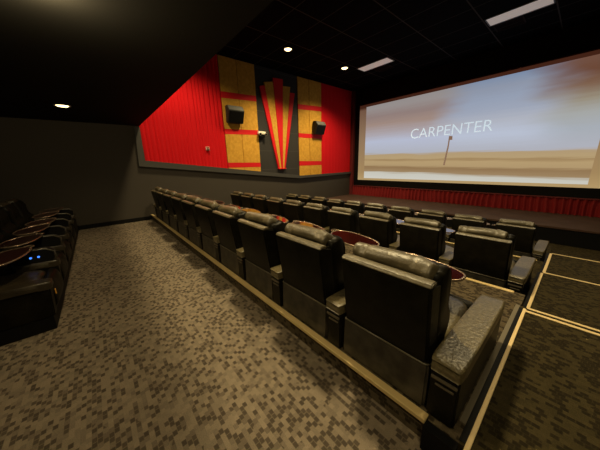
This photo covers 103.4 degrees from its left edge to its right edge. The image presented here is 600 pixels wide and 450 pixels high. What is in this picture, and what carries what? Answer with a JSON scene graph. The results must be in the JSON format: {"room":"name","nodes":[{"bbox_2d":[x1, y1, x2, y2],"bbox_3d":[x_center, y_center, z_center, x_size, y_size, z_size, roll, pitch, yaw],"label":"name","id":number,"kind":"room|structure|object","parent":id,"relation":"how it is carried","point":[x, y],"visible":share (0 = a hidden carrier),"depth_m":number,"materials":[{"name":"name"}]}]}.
{"room":"auditorium","nodes":[
{"label":"auditorium","id":0,"kind":"room"},
{"bbox_2d":[0,0,272,125],"bbox_3d":[-3.503,-1.893,2.125,4.820,0.120,10.950,-13,19,-39],"label":"ceiling","id":1,"kind":"structure","parent":0,"point":[117,62],"depth_m":2.77,"materials":[{"name":"black paint"}]},
{"bbox_2d":[0,54,351,225],"bbox_3d":[-2.783,-3.322,9.921,16.170,6.650,0.150,-13,19,-39],"label":"wall","id":2,"kind":"structure","parent":0,"point":[92,170],"depth_m":7.24,"materials":[{"name":"grey paint"}]},
{"bbox_2d":[78,216,151,229],"bbox_3d":[-7.014,0.166,6.899,4.700,0.130,0.025,-13,19,-39],"label":"baseboard","id":3,"kind":"structure","parent":2,"relation":"attached to","point":[110,223],"depth_m":7.68,"materials":[{"name":"black plastic"}]},
{"bbox_2d":[134,127,144,165],"bbox_3d":[-5.265,-2.554,7.759,0.219,1.226,0.090,-13,19,-39],"label":"trim","id":4,"kind":"structure","parent":2,"relation":"attached to","point":[140,153],"depth_m":7.72,"materials":[{"name":"grey paint"}]},
{"bbox_2d":[139,55,227,167],"bbox_3d":[-4.133,-4.079,8.427,2.890,4.127,0.044,-13,19,-39],"label":"curtain","id":5,"kind":"object","parent":2,"relation":"attached to","point":[180,131],"visible":0.58,"depth_m":8.63,"materials":[{"name":"red fabric"}]},
{"bbox_2d":[217,55,260,170],"bbox_3d":[-2.438,-4.392,9.838,1.540,4.314,0.044,-13,19,-39],"label":"wall panel","id":6,"kind":"object","parent":2,"relation":"attached to","point":[236,77],"visible":0.99,"depth_m":9.78,"materials":[{"name":"fabric"}]},
{"bbox_2d":[225,105,243,123],"bbox_3d":[-2.585,-4.388,9.425,0.660,0.630,0.385,-13,19,-39],"label":"wall speaker","id":7,"kind":"object","parent":6,"relation":"attached to","point":[234,114],"visible":1,"depth_m":9.31,"materials":[{"name":"grey plastic"}]},
{"bbox_2d":[229,111,243,122],"bbox_3d":[-2.508,-4.268,9.366,0.600,0.377,0.155,-13,19,-39],"label":"grille","id":8,"kind":"object","parent":7,"relation":"attached to","point":[234,116],"depth_m":9.36,"materials":[{"name":"black plastic"}]},
{"bbox_2d":[139,161,350,177],"bbox_3d":[-1.073,-2.660,11.400,11.165,0.979,0.110,-13,19,-39],"label":"trim","id":9,"kind":"structure","parent":2,"relation":"attached to","point":[153,164],"depth_m":9.57,"materials":[{"name":"grey"}]},
{"bbox_2d":[254,64,298,174],"bbox_3d":[-0.969,-4.584,11.118,2.360,4.700,0.022,-13,19,-39],"label":"panelling","id":10,"kind":"object","parent":2,"relation":"attached to","point":[268,162],"visible":0.57,"depth_m":10.98,"materials":[{"name":"grey fabric"}]},
{"bbox_2d":[259,78,294,168],"bbox_3d":[-0.952,-4.629,11.040,1.932,3.935,0.105,-13,19,-39],"label":"fan ornament","id":11,"kind":"object","parent":10,"relation":"attached to","point":[277,99],"visible":1,"depth_m":10.93,"materials":[{"name":"red paint"}]},
{"bbox_2d":[297,76,321,175],"bbox_3d":[0.533,-4.926,12.322,1.610,4.679,0.044,-13,19,-39],"label":"wall panel","id":12,"kind":"object","parent":2,"relation":"attached to","point":[308,91],"visible":0.91,"depth_m":12.21,"materials":[{"name":"fabric"}]},
{"bbox_2d":[313,121,325,134],"bbox_3d":[1.013,-5.083,12.421,0.660,0.630,0.385,-13,19,-39],"label":"wall speaker","id":13,"kind":"object","parent":12,"relation":"attached to","point":[319,127],"visible":1,"depth_m":12.28,"materials":[{"name":"grey plastic"}]},
{"bbox_2d":[321,83,351,173],"bbox_3d":[2.118,-5.319,13.643,2.550,4.661,0.018,-13,19,-39],"label":"wall panel","id":14,"kind":"object","parent":2,"relation":"attached to","point":[335,102],"visible":0.89,"depth_m":13.56,"materials":[{"name":"red fabric"}]},
{"bbox_2d":[0,219,421,449],"bbox_3d":[-3.495,1.249,2.861,4.810,0.150,11.150,-13,19,-39],"label":"floor","id":15,"kind":"structure","parent":0,"point":[151,347],"depth_m":2.08,"materials":[{"name":"carpet"}]},
{"bbox_2d":[0,225,78,346],"bbox_3d":[-5.796,0.843,4.070,2.770,0.160,6.030,-13,19,-39],"label":"platform","id":16,"kind":"structure","parent":15,"relation":"on","point":[8,336],"depth_m":2.61,"materials":[{"name":"black carpet"}]},
{"bbox_2d":[0,245,63,331],"bbox_3d":[-3.530,0.556,2.621,1.159,0.985,1.088,-13,19,-39],"label":"seat","id":17,"kind":"object","parent":16,"relation":"on","point":[29,296],"visible":0.99,"depth_m":2.59,"materials":[{"name":"leather"}]},
{"bbox_2d":[0,245,34,273],"bbox_3d":[-3.474,0.511,2.832,0.400,0.317,0.829,-13,19,-39],"label":"tray","id":18,"kind":"object","parent":17,"relation":"on","point":[8,256],"depth_m":2.88,"materials":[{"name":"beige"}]},
{"bbox_2d":[0,270,45,286],"bbox_3d":[-3.438,0.761,2.716,0.731,0.227,0.681,-13,19,-39],"label":"seat cushion","id":19,"kind":"object","parent":17,"relation":"on","point":[14,278],"depth_m":2.82,"materials":[{"name":"leather"}]},
{"bbox_2d":[0,233,67,282],"bbox_3d":[-4.094,0.403,3.263,1.159,0.992,1.099,-13,19,-39],"label":"seat","id":20,"kind":"object","parent":16,"relation":"on","point":[41,258],"visible":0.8,"depth_m":3.17,"materials":[{"name":"leather"}]},
{"bbox_2d":[0,233,43,248],"bbox_3d":[-4.043,0.361,3.478,0.400,0.324,0.829,-13,19,-39],"label":"tray","id":21,"kind":"object","parent":20,"relation":"on","point":[23,240],"depth_m":3.37,"materials":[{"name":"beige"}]},
{"bbox_2d":[0,223,71,262],"bbox_3d":[-4.650,0.261,3.897,1.159,0.982,1.086,-13,19,-39],"label":"seat","id":22,"kind":"object","parent":16,"relation":"on","point":[55,241],"visible":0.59,"depth_m":3.85,"materials":[{"name":"black leather"}]},
{"bbox_2d":[0,233,6,250],"bbox_3d":[-4.868,0.208,3.670,0.305,0.669,0.640,-13,19,-39],"label":"cushion","id":23,"kind":"object","parent":22,"relation":"on","point":[2,238],"depth_m":3.87,"materials":[{"name":"black leather"}]},
{"bbox_2d":[0,246,21,251],"bbox_3d":[-4.559,0.464,3.994,0.731,0.227,0.681,-13,19,-39],"label":"seat cushion","id":24,"kind":"object","parent":22,"relation":"on","point":[1,250],"depth_m":3.88,"materials":[{"name":"leather"}]},
{"bbox_2d":[12,223,50,235],"bbox_3d":[-4.594,0.213,4.106,0.400,0.317,0.829,-13,19,-39],"label":"tray","id":25,"kind":"object","parent":22,"relation":"on","point":[35,229],"depth_m":3.98,"materials":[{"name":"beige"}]},
{"bbox_2d":[0,209,73,249],"bbox_3d":[-5.211,0.107,4.536,1.159,0.993,1.089,-13,19,-39],"label":"seat","id":26,"kind":"object","parent":16,"relation":"on","point":[7,228],"visible":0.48,"depth_m":4.44,"materials":[{"name":"black leather"}]},
{"bbox_2d":[0,209,18,239],"bbox_3d":[-5.428,0.060,4.309,0.305,0.669,0.640,-13,19,-39],"label":"cushion","id":27,"kind":"object","parent":26,"relation":"on","point":[7,228],"depth_m":4.30,"materials":[{"name":"black leather"}]},
{"bbox_2d":[24,217,56,226],"bbox_3d":[-5.149,0.077,4.757,0.400,0.316,0.829,-13,19,-39],"label":"tray","id":28,"kind":"object","parent":26,"relation":"on","point":[42,221],"depth_m":4.64,"materials":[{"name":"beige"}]},
{"bbox_2d":[0,202,75,239],"bbox_3d":[-5.770,-0.039,5.172,1.159,0.991,1.082,-13,19,-39],"label":"seat","id":29,"kind":"object","parent":16,"relation":"on","point":[13,213],"visible":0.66,"depth_m":5.03,"materials":[{"name":"black leather"}]},
{"bbox_2d":[0,204,27,229],"bbox_3d":[-5.989,-0.088,4.947,0.305,0.669,0.640,-13,19,-39],"label":"cushion","id":30,"kind":"object","parent":29,"relation":"on","point":[13,213],"depth_m":4.84,"materials":[{"name":"black leather"}]},
{"bbox_2d":[32,211,59,218],"bbox_3d":[-5.718,-0.094,5.373,0.400,0.320,0.829,-13,19,-39],"label":"tray","id":31,"kind":"object","parent":29,"relation":"on","point":[44,215],"depth_m":5.25,"materials":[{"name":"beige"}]},
{"bbox_2d":[4,198,77,231],"bbox_3d":[-6.332,-0.193,5.815,1.155,0.999,1.083,-13,19,-39],"label":"seat","id":32,"kind":"object","parent":16,"relation":"on","point":[68,214],"visible":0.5,"depth_m":5.69,"materials":[{"name":"leather"}]},
{"bbox_2d":[10,200,34,222],"bbox_3d":[-6.549,-0.236,5.587,0.304,0.668,0.640,-13,19,-39],"label":"cushion","id":33,"kind":"object","parent":32,"relation":"on","point":[21,206],"depth_m":5.47,"materials":[{"name":"black leather"}]},
{"bbox_2d":[39,207,62,213],"bbox_3d":[-6.277,-0.230,6.026,0.400,0.317,0.829,-13,19,-39],"label":"tray","id":34,"kind":"object","parent":32,"relation":"on","point":[54,209],"depth_m":5.96,"materials":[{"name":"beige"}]},
{"bbox_2d":[420,420,458,449],"bbox_3d":[0.831,1.326,1.425,0.060,0.178,0.175,-13,19,-39],"label":"trim","id":35,"kind":"structure","parent":15,"relation":"on","point":[432,437],"depth_m":1.41,"materials":[{"name":"black plastic"}]},
{"bbox_2d":[152,214,599,449],"bbox_3d":[-0.784,0.804,5.137,2.308,0.930,10.950,-13,19,-39],"label":"step","id":36,"kind":"structure","parent":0,"point":[546,394],"depth_m":1.71,"materials":[{"name":"carpet"}]},
{"bbox_2d":[151,187,192,220],"bbox_3d":[-4.088,-0.777,7.767,1.174,0.997,1.089,-13,19,-39],"label":"seat","id":37,"kind":"object","parent":36,"relation":"on","point":[157,206],"visible":0.37,"depth_m":7.35,"materials":[{"name":"leather"}]},
{"bbox_2d":[156,189,200,225],"bbox_3d":[-3.522,-0.626,7.125,1.176,0.994,1.076,-13,19,-39],"label":"seat","id":38,"kind":"object","parent":36,"relation":"on","point":[166,219],"visible":0.37,"depth_m":6.67,"materials":[{"name":"black leather"}]},
{"bbox_2d":[163,190,212,231],"bbox_3d":[-2.958,-0.482,6.496,1.195,0.997,1.087,-13,19,-39],"label":"seat","id":39,"kind":"object","parent":36,"relation":"on","point":[167,197],"visible":0.31,"depth_m":6.02,"materials":[{"name":"black leather"}]},
{"bbox_2d":[171,193,224,239],"bbox_3d":[-2.404,-0.329,5.856,1.181,0.989,1.091,-13,19,-39],"label":"seat","id":40,"kind":"object","parent":36,"relation":"on","point":[182,221],"visible":0.38,"depth_m":5.39,"materials":[{"name":"black leather"}]},
{"bbox_2d":[181,196,240,249],"bbox_3d":[-1.834,-0.185,5.216,1.197,0.995,1.078,-13,19,-39],"label":"seat","id":41,"kind":"object","parent":36,"relation":"on","point":[195,233],"visible":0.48,"depth_m":4.74,"materials":[{"name":"black leather"}]},
{"bbox_2d":[186,196,201,203],"bbox_3d":[-2.158,-0.519,4.852,0.184,0.149,0.594,-14,19,-40],"label":"pillow","id":42,"kind":"object","parent":41,"relation":"on","point":[196,200],"depth_m":4.70,"materials":[{"name":"leather"}]},
{"bbox_2d":[195,199,260,262],"bbox_3d":[-1.279,-0.035,4.575,1.183,0.993,1.081,-13,19,-39],"label":"seat","id":43,"kind":"object","parent":36,"relation":"on","point":[211,243],"visible":0.49,"depth_m":4.11,"materials":[{"name":"black leather"}]},
{"bbox_2d":[200,199,218,208],"bbox_3d":[-1.590,-0.368,4.200,0.184,0.149,0.594,-14,19,-39],"label":"pillow","id":44,"kind":"object","parent":43,"relation":"on","point":[210,204],"depth_m":4.05,"materials":[{"name":"leather"}]},
{"bbox_2d":[212,205,287,279],"bbox_3d":[-0.713,0.112,3.940,1.197,0.995,1.079,-13,19,-39],"label":"seat","id":45,"kind":"object","parent":36,"relation":"on","point":[226,218],"visible":0.48,"depth_m":3.45,"materials":[{"name":"black leather"}]},
{"bbox_2d":[218,205,241,216],"bbox_3d":[-1.051,-0.220,3.583,0.184,0.149,0.594,-13,17,-38],"label":"pillow","id":46,"kind":"object","parent":45,"relation":"on","point":[230,210],"depth_m":3.44,"materials":[{"name":"leather"}]},
{"bbox_2d":[229,210,246,219],"bbox_3d":[-0.949,0.071,3.695,0.296,0.667,0.640,-13,19,-39],"label":"cushion","id":47,"kind":"object","parent":45,"relation":"on","point":[239,214],"depth_m":3.35,"materials":[{"name":"black leather"}]},
{"bbox_2d":[267,214,287,222],"bbox_3d":[-0.491,0.027,4.283,0.400,0.316,0.829,-13,19,-39],"label":"tray","id":48,"kind":"object","parent":45,"relation":"on","point":[284,220],"depth_m":4.22,"materials":[{"name":"red"}]},
{"bbox_2d":[238,212,324,305],"bbox_3d":[-0.153,0.260,3.296,1.191,0.998,1.073,-13,19,-39],"label":"seat","id":49,"kind":"object","parent":36,"relation":"on","point":[258,232],"visible":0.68,"depth_m":2.81,"materials":[{"name":"black leather"}]},
{"bbox_2d":[245,212,277,226],"bbox_3d":[-0.480,-0.079,2.953,0.184,0.149,0.594,-14,18,-39],"label":"pillow","id":50,"kind":"object","parent":49,"relation":"on","point":[266,220],"depth_m":2.82,"materials":[{"name":"leather"}]},
{"bbox_2d":[251,220,286,264],"bbox_3d":[-0.389,0.219,3.057,0.296,0.667,0.640,-13,19,-39],"label":"cushion","id":51,"kind":"object","parent":49,"relation":"on","point":[276,226],"depth_m":2.73,"materials":[{"name":"black leather"}]},
{"bbox_2d":[292,220,324,229],"bbox_3d":[0.068,0.166,3.634,0.400,0.317,0.829,-13,19,-39],"label":"tray","id":52,"kind":"object","parent":49,"relation":"on","point":[297,221],"depth_m":3.70,"materials":[{"name":"orange"}]},
{"bbox_2d":[151,214,428,423],"bbox_3d":[-2.215,0.427,4.925,0.060,0.035,9.275,-13,19,-39],"label":"trim","id":53,"kind":"structure","parent":36,"relation":"attached to","point":[413,409],"depth_m":2.06,"materials":[{"name":"gold metal"}]},
{"bbox_2d":[276,223,379,347],"bbox_3d":[0.401,0.413,2.657,1.178,0.989,1.078,-13,19,-39],"label":"seat","id":54,"kind":"object","parent":36,"relation":"on","point":[310,257],"visible":0.62,"depth_m":2.18,"materials":[{"name":"black leather"}]},
{"bbox_2d":[285,223,332,245],"bbox_3d":[0.082,0.080,2.302,0.184,0.149,0.594,-13,18,-38],"label":"pillow","id":55,"kind":"object","parent":54,"relation":"on","point":[320,236],"depth_m":2.18,"materials":[{"name":"leather"}]},
{"bbox_2d":[316,234,344,292],"bbox_3d":[0.172,0.368,2.418,0.296,0.667,0.640,-13,19,-39],"label":"cushion","id":56,"kind":"object","parent":54,"relation":"on","point":[335,244],"depth_m":2.11,"materials":[{"name":"black leather"}]},
{"bbox_2d":[331,229,379,246],"bbox_3d":[0.615,0.300,2.987,0.400,0.320,0.829,-13,19,-39],"label":"tray","id":57,"kind":"object","parent":54,"relation":"on","point":[349,238],"depth_m":2.91,"materials":[{"name":"red"}]},
{"bbox_2d":[342,242,504,427],"bbox_3d":[0.953,0.567,2.008,1.159,0.983,1.086,-13,19,-39],"label":"seat","id":58,"kind":"object","parent":36,"relation":"on","point":[404,323],"visible":1,"depth_m":1.56,"materials":[{"name":"leather"}]},
{"bbox_2d":[353,242,438,279],"bbox_3d":[0.642,0.235,1.653,0.184,0.149,0.594,-13,19,-38],"label":"pillow","id":59,"kind":"object","parent":58,"relation":"on","point":[418,265],"depth_m":1.54,"materials":[{"name":"leather"}]},
{"bbox_2d":[402,251,465,281],"bbox_3d":[1.112,0.504,2.306,0.400,0.316,0.829,-13,19,-39],"label":"tray","id":60,"kind":"object","parent":58,"relation":"on","point":[457,275],"depth_m":2.02,"materials":[{"name":"red"}]},
{"bbox_2d":[432,261,451,349],"bbox_3d":[0.733,0.516,1.780,0.296,0.667,0.640,-13,19,-39],"label":"cushion","id":61,"kind":"object","parent":58,"relation":"on","point":[441,273],"depth_m":1.48,"materials":[{"name":"black leather"}]},
{"bbox_2d":[444,296,467,337],"bbox_3d":[1.043,0.771,2.104,0.731,0.227,0.681,-13,19,-39],"label":"seat cushion","id":62,"kind":"object","parent":58,"relation":"on","point":[458,307],"depth_m":1.97,"materials":[{"name":"leather"}]},
{"bbox_2d":[459,304,519,424],"bbox_3d":[1.703,1.048,2.037,1.850,0.004,0.033,-13,19,-39],"label":"trim","id":63,"kind":"structure","parent":36,"relation":"on","point":[479,386],"depth_m":1.80,"materials":[{"name":"brown"}]},
{"bbox_2d":[459,307,522,443],"bbox_3d":[1.661,1.118,1.972,1.920,0.104,0.033,-13,19,-39],"label":"trim","id":64,"kind":"structure","parent":36,"relation":"attached to","point":[471,420],"depth_m":1.70,"materials":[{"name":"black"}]},
{"bbox_2d":[463,308,526,449],"bbox_3d":[1.649,1.080,1.912,2.000,0.008,0.026,-13,19,-39],"label":"trim","id":65,"kind":"structure","parent":36,"relation":"on","point":[470,440],"depth_m":1.66,"materials":[{"name":"brown"}]},
{"bbox_2d":[526,310,599,335],"bbox_3d":[2.852,1.033,1.964,0.035,0.008,1.446,-13,19,-39],"label":"trim","id":66,"kind":"structure","parent":36,"relation":"on","point":[542,316],"depth_m":2.29,"materials":[{"name":"brown"}]},
{"bbox_2d":[527,307,599,331],"bbox_3d":[2.913,1.018,2.014,0.030,0.008,1.446,-13,19,-39],"label":"trim","id":67,"kind":"structure","parent":36,"relation":"on","point":[527,307],"depth_m":2.34,"materials":[{"name":"brown"}]},
{"bbox_2d":[217,0,599,90],"bbox_3d":[2.564,-5.987,6.500,11.350,0.120,10.950,-13,19,-39],"label":"ceiling","id":68,"kind":"structure","parent":0,"point":[324,37],"depth_m":7.74,"materials":[{"name":"black paint"}]},
{"bbox_2d":[356,57,394,71],"bbox_3d":[3.214,-6.867,10.161,0.590,0.029,1.490,-13,19,-39],"label":"recessed light","id":69,"kind":"object","parent":68,"relation":"in","point":[386,60],"visible":1,"depth_m":10.11,"materials":[{"name":"grey plastic"}]},
{"bbox_2d":[484,0,555,26],"bbox_3d":[6.216,-6.075,6.747,0.600,0.029,1.440,-13,19,-39],"label":"recessed light","id":70,"kind":"object","parent":68,"relation":"in","point":[534,5],"visible":1,"depth_m":6.74,"materials":[{"name":"grey plastic"}]},
{"bbox_2d":[354,19,599,198],"bbox_3d":[6.900,-3.823,10.807,0.170,6.650,10.950,-13,19,-39],"label":"wall","id":71,"kind":"structure","parent":0,"point":[583,37],"depth_m":9.29,"materials":[{"name":"black"}]},
{"bbox_2d":[354,48,599,198],"bbox_3d":[6.837,-3.869,10.654,0.080,4.580,10.620,-13,19,-39],"label":"screen","id":72,"kind":"object","parent":71,"relation":"attached to","point":[533,127],"visible":1,"depth_m":9.45,"materials":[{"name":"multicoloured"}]},
{"bbox_2d":[352,185,599,217],"bbox_3d":[6.868,-1.341,11.220,0.164,0.590,10.690,-13,19,-39],"label":"stage curtain","id":73,"kind":"object","parent":72,"relation":"hanging from","point":[589,207],"visible":1,"depth_m":9.81,"materials":[{"name":"red fabric"}]},
{"bbox_2d":[397,232,599,303],"bbox_3d":[1.347,0.470,6.930,3.290,0.570,10.950,-13,19,-39],"label":"floor","id":74,"kind":"structure","parent":0,"point":[574,268],"depth_m":4.22,"materials":[{"name":"carpet"}]},
{"bbox_2d":[231,191,243,208],"bbox_3d":[-2.076,-0.892,9.528,1.190,0.994,1.087,-13,19,-39],"label":"seat","id":75,"kind":"object","parent":74,"relation":"on","point":[236,197],"visible":0.35,"depth_m":8.98,"materials":[{"name":"black leather"}]},
{"bbox_2d":[241,193,254,208],"bbox_3d":[-1.519,-0.745,8.886,1.181,0.998,1.087,-13,19,-39],"label":"seat","id":76,"kind":"object","parent":74,"relation":"on","point":[247,199],"visible":0.27,"depth_m":8.37,"materials":[{"name":"black leather"}]},
{"bbox_2d":[253,195,268,213],"bbox_3d":[-0.958,-0.599,8.249,1.185,1.002,1.089,-13,19,-39],"label":"seat","id":77,"kind":"object","parent":74,"relation":"on","point":[259,201],"visible":0.37,"depth_m":7.72,"materials":[{"name":"black leather"}]},
{"bbox_2d":[266,197,285,217],"bbox_3d":[-0.392,-0.442,7.614,1.196,0.982,1.085,-13,19,-39],"label":"seat","id":78,"kind":"object","parent":74,"relation":"on","point":[275,205],"visible":0.42,"depth_m":7.09,"materials":[{"name":"black leather"}]},
{"bbox_2d":[283,199,305,224],"bbox_3d":[0.165,-0.295,6.975,1.189,0.986,1.089,-13,19,-39],"label":"seat","id":79,"kind":"object","parent":74,"relation":"on","point":[293,209],"visible":0.43,"depth_m":6.48,"materials":[{"name":"black leather"}]},
{"bbox_2d":[303,203,330,232],"bbox_3d":[0.725,-0.147,6.337,1.189,0.986,1.091,-13,19,-39],"label":"seat","id":80,"kind":"object","parent":74,"relation":"on","point":[314,213],"visible":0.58,"depth_m":5.81,"materials":[{"name":"black leather"}]},
{"bbox_2d":[323,206,329,226],"bbox_3d":[0.495,-0.192,6.090,0.296,0.667,0.640,-13,19,-39],"label":"cushion","id":81,"kind":"object","parent":80,"relation":"on","point":[325,208],"depth_m":5.77,"materials":[{"name":"black leather"}]},
{"bbox_2d":[328,207,363,233],"bbox_3d":[1.288,0.001,5.699,1.193,0.985,1.088,-13,19,-39],"label":"seat","id":82,"kind":"object","parent":74,"relation":"on","point":[346,219],"visible":0.46,"depth_m":5.21,"materials":[{"name":"black leather"}]},
{"bbox_2d":[331,207,353,213],"bbox_3d":[0.961,-0.326,5.330,0.184,0.149,0.594,-13,18,-37],"label":"pillow","id":83,"kind":"object","parent":82,"relation":"on","point":[339,209],"depth_m":5.23,"materials":[{"name":"leather"}]},
{"bbox_2d":[352,210,359,233],"bbox_3d":[1.056,-0.044,5.451,0.296,0.667,0.640,-13,19,-39],"label":"cushion","id":84,"kind":"object","parent":82,"relation":"on","point":[355,215],"depth_m":5.15,"materials":[{"name":"black leather"}]},
{"bbox_2d":[359,210,403,250],"bbox_3d":[1.843,0.145,5.052,1.178,0.997,1.084,-13,19,-39],"label":"seat","id":85,"kind":"object","parent":74,"relation":"on","point":[378,226],"visible":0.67,"depth_m":4.56,"materials":[{"name":"black leather"}]},
{"bbox_2d":[364,210,392,219],"bbox_3d":[1.544,-0.191,4.682,0.184,0.149,0.594,-13,19,-37],"label":"pillow","id":86,"kind":"object","parent":85,"relation":"on","point":[380,215],"depth_m":4.59,"materials":[{"name":"leather"}]},
{"bbox_2d":[364,215,396,242],"bbox_3d":[1.616,0.104,4.812,0.296,0.667,0.640,-13,19,-39],"label":"cushion","id":87,"kind":"object","parent":85,"relation":"on","point":[393,222],"depth_m":4.52,"materials":[{"name":"black leather"}]},
{"bbox_2d":[400,217,454,265],"bbox_3d":[2.408,0.294,4.415,1.185,0.996,1.080,-13,19,-39],"label":"seat","id":88,"kind":"object","parent":74,"relation":"on","point":[418,236],"visible":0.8,"depth_m":3.95,"materials":[{"name":"black leather"}]},
{"bbox_2d":[404,217,440,227],"bbox_3d":[2.093,-0.044,4.063,0.184,0.149,0.594,-13,18,-38],"label":"pillow","id":89,"kind":"object","parent":88,"relation":"on","point":[418,221],"depth_m":3.98,"materials":[{"name":"leather"}]},
{"bbox_2d":[404,222,445,261],"bbox_3d":[2.177,0.253,4.174,0.296,0.667,0.640,-13,19,-39],"label":"cushion","id":90,"kind":"object","parent":88,"relation":"on","point":[442,246],"depth_m":3.89,"materials":[{"name":"black leather"}]},
{"bbox_2d":[451,225,535,294],"bbox_3d":[2.953,0.445,3.767,1.159,0.996,1.098,-13,19,-39],"label":"seat","id":91,"kind":"object","parent":74,"relation":"on","point":[485,255],"visible":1,"depth_m":3.34,"materials":[{"name":"black leather"}]},
{"bbox_2d":[458,225,508,239],"bbox_3d":[2.636,0.105,3.431,0.184,0.148,0.594,-13,17,-38],"label":"pillow","id":92,"kind":"object","parent":91,"relation":"on","point":[500,234],"depth_m":3.34,"materials":[{"name":"leather"}]},
{"bbox_2d":[506,260,515,279],"bbox_3d":[3.048,0.656,3.860,0.731,0.227,0.681,-13,19,-39],"label":"seat cushion","id":93,"kind":"object","parent":91,"relation":"on","point":[513,261],"depth_m":3.63,"materials":[{"name":"leather"}]},
{"bbox_2d":[506,234,515,276],"bbox_3d":[2.737,0.401,3.535,0.296,0.667,0.640,-13,19,-39],"label":"cushion","id":94,"kind":"object","parent":91,"relation":"on","point":[511,237],"depth_m":3.23,"materials":[{"name":"black leather"}]},
{"bbox_2d":[447,227,599,259],"bbox_3d":[2.705,0.496,8.128,11.460,0.150,11.150,-13,19,-39],"label":"floor","id":95,"kind":"structure","parent":0,"point":[580,252],"depth_m":6.43,"materials":[{"name":"carpet"}]},
{"bbox_2d":[326,194,599,250],"bbox_3d":[5.928,-0.602,10.701,2.590,0.520,10.946,-13,19,-39],"label":"stage","id":96,"kind":"object","parent":95,"relation":"on","point":[578,231],"visible":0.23,"depth_m":8.08,"materials":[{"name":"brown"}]},
{"bbox_2d":[349,91,355,194],"bbox_3d":[3.240,-4.899,14.594,0.210,6.010,0.205,-13,19,-39],"label":"column","id":97,"kind":"structure","parent":96,"relation":"on","point":[353,103],"depth_m":14.47,"materials":[{"name":"red"}]},
{"bbox_2d":[543,246,552,261],"bbox_3d":[2.657,0.093,9.005,2.650,0.195,9.450,-13,19,-39],"label":"floor","id":98,"kind":"structure","parent":0,"point":[549,248],"depth_m":6.10,"materials":[{"name":"carpet"}]},
{"bbox_2d":[327,199,344,208],"bbox_3d":[1.690,-0.593,9.393,1.194,0.986,1.075,-13,19,-39],"label":"seat","id":99,"kind":"object","parent":98,"relation":"on","point":[331,203],"visible":0.29,"depth_m":8.89,"materials":[{"name":"black leather"}]},
{"bbox_2d":[345,200,366,213],"bbox_3d":[2.240,-0.449,8.750,1.174,0.998,1.084,-13,19,-39],"label":"seat","id":100,"kind":"object","parent":98,"relation":"on","point":[358,206],"visible":0.34,"depth_m":8.22,"materials":[{"name":"black leather"}]},
{"bbox_2d":[365,203,388,212],"bbox_3d":[2.804,-0.301,8.110,1.178,0.998,1.077,-13,19,-39],"label":"seat","id":101,"kind":"object","parent":98,"relation":"on","point":[375,207],"visible":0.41,"depth_m":7.62,"materials":[{"name":"black leather"}]},
{"bbox_2d":[389,206,417,231],"bbox_3d":[3.362,-0.155,7.473,1.177,1.001,1.083,-13,19,-39],"label":"seat","id":102,"kind":"object","parent":98,"relation":"on","point":[399,212],"visible":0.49,"depth_m":7.02,"materials":[{"name":"black leather"}]},
{"bbox_2d":[418,209,452,241],"bbox_3d":[3.926,-0.006,6.840,1.189,0.996,1.088,-13,19,-39],"label":"seat","id":103,"kind":"object","parent":98,"relation":"on","point":[440,216],"visible":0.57,"depth_m":6.32,"materials":[{"name":"black leather"}]},
{"bbox_2d":[421,209,444,215],"bbox_3d":[3.632,-0.342,6.460,0.184,0.148,0.594,-13,20,-38],"label":"pillow","id":104,"kind":"object","parent":103,"relation":"on","point":[435,212],"depth_m":6.39,"materials":[{"name":"leather"}]},
{"bbox_2d":[420,212,446,227],"bbox_3d":[3.695,-0.046,6.596,0.296,0.667,0.640,-13,19,-39],"label":"cushion","id":105,"kind":"object","parent":103,"relation":"on","point":[444,214],"depth_m":6.31,"materials":[{"name":"black leather"}]},
{"bbox_2d":[450,214,489,242],"bbox_3d":[4.490,0.147,6.200,1.192,0.988,1.079,-13,19,-39],"label":"seat","id":106,"kind":"object","parent":98,"relation":"on","point":[458,219],"visible":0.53,"depth_m":5.78,"materials":[{"name":"black leather"}]},
{"bbox_2d":[454,214,482,220],"bbox_3d":[4.154,-0.185,5.841,0.184,0.149,0.594,-13,18,-38],"label":"pillow","id":107,"kind":"object","parent":106,"relation":"on","point":[472,217],"depth_m":5.76,"materials":[{"name":"leather"}]},
{"bbox_2d":[492,218,548,260],"bbox_3d":[5.033,0.295,5.549,1.159,0.995,1.094,-13,19,-39],"label":"seat","id":108,"kind":"object","parent":98,"relation":"on","point":[524,231],"visible":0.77,"depth_m":5.07,"materials":[{"name":"black leather"}]},
{"bbox_2d":[499,218,534,226],"bbox_3d":[4.742,-0.045,5.192,0.184,0.149,0.594,-14,20,-40],"label":"pillow","id":109,"kind":"object","parent":108,"relation":"on","point":[504,221],"depth_m":5.13,"materials":[{"name":"leather"}]},
{"bbox_2d":[498,221,537,251],"bbox_3d":[4.816,0.251,5.318,0.296,0.667,0.640,-13,19,-39],"label":"cushion","id":110,"kind":"object","parent":108,"relation":"on","point":[528,224],"depth_m":5.08,"materials":[{"name":"black leather"}]},
{"bbox_2d":[530,271,599,329],"bbox_3d":[3.602,1.389,2.741,1.790,0.750,1.500,-13,19,-39],"label":"floor","id":111,"kind":"structure","parent":0,"point":[565,298],"depth_m":2.98,"materials":[{"name":"carpet"}]},
{"bbox_2d":[523,272,539,306],"bbox_3d":[3.147,0.938,3.234,1.600,0.104,0.033,-13,19,-39],"label":"trim","id":112,"kind":"structure","parent":111,"relation":"attached to","point":[538,273],"depth_m":3.22,"materials":[{"name":"black plastic"}]},
{"bbox_2d":[526,273,542,307],"bbox_3d":[3.137,0.900,3.172,1.680,0.008,0.032,-13,19,-39],"label":"trim","id":113,"kind":"structure","parent":111,"relation":"on","point":[541,274],"depth_m":3.18,"materials":[{"name":"brown"}]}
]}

